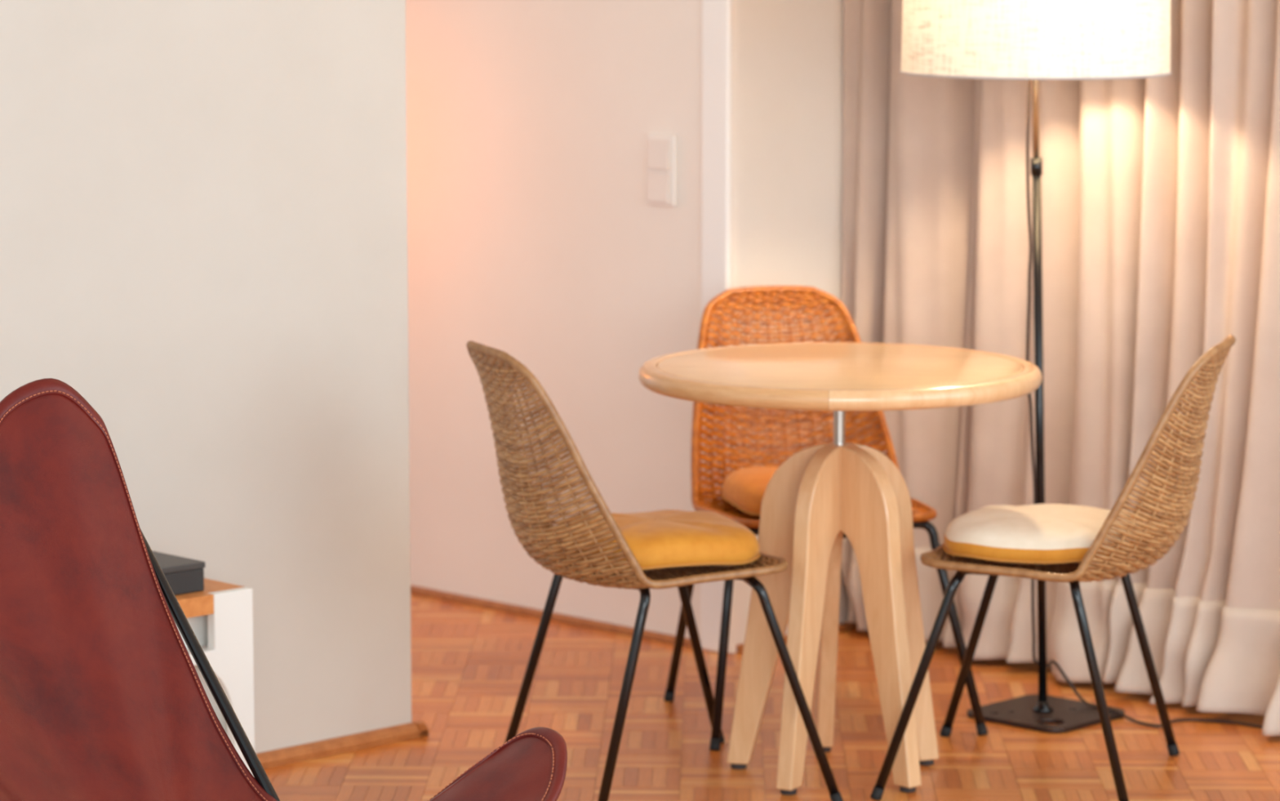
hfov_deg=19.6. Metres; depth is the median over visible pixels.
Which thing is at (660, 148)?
light switch
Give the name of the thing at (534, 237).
wall
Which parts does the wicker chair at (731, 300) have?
leg, leg, seat frame, leg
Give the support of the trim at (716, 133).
attached to the wall at (534, 237)
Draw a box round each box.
[151,550,205,595]
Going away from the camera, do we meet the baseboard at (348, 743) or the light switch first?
the baseboard at (348, 743)
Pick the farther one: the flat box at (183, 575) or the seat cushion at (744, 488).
the seat cushion at (744, 488)
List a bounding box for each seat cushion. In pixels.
[551,509,760,570]
[720,466,779,515]
[942,503,1144,564]
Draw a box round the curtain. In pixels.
[840,0,1279,735]
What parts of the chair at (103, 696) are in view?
frame rod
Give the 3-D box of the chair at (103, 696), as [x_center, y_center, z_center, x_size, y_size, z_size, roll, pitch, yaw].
[-0.644,0.508,4.747,0.940,0.952,0.841,4,9,29]
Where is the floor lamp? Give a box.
[899,0,1262,733]
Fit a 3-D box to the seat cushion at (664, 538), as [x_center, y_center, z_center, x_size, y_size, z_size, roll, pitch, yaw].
[0.026,0.250,6.783,0.355,0.074,0.351,-3,8,-22]
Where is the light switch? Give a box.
[646,133,675,207]
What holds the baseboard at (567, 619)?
attached to the wall at (534, 237)
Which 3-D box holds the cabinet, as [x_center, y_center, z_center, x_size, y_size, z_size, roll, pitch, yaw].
[-1.109,0.565,6.328,0.900,0.420,0.305,-7,11,-44]
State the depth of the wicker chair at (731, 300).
7.57 m
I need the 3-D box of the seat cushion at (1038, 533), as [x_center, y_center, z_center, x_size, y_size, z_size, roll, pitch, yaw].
[0.747,0.242,6.846,0.355,0.074,0.351,2,8,18]
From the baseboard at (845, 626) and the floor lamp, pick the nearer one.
the floor lamp
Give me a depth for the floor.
7.23 m
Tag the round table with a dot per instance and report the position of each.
(822, 492)
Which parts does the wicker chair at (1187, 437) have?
leg, leg, seat frame, leg, leg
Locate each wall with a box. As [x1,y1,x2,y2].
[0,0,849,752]
[405,0,849,653]
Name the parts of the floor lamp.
rod, lamp shade, plate, power cord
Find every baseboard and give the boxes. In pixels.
[256,720,428,768]
[410,584,729,653]
[736,622,857,653]
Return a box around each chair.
[0,377,567,800]
[466,340,843,800]
[663,285,987,750]
[870,334,1235,800]
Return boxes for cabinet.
[174,577,254,776]
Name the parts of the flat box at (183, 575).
lid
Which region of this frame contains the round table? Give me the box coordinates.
[638,342,1042,795]
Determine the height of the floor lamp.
1.662 m
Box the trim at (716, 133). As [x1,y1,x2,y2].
[700,0,732,653]
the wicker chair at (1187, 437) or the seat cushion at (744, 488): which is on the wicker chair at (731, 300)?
the seat cushion at (744, 488)
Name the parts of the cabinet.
panel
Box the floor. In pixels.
[264,593,1279,800]
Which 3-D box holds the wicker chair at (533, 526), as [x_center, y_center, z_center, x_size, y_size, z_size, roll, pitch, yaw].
[-0.012,0.299,6.774,0.598,0.835,0.564,-3,8,-22]
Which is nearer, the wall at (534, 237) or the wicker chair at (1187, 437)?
the wicker chair at (1187, 437)
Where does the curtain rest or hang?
hanging from the wall window

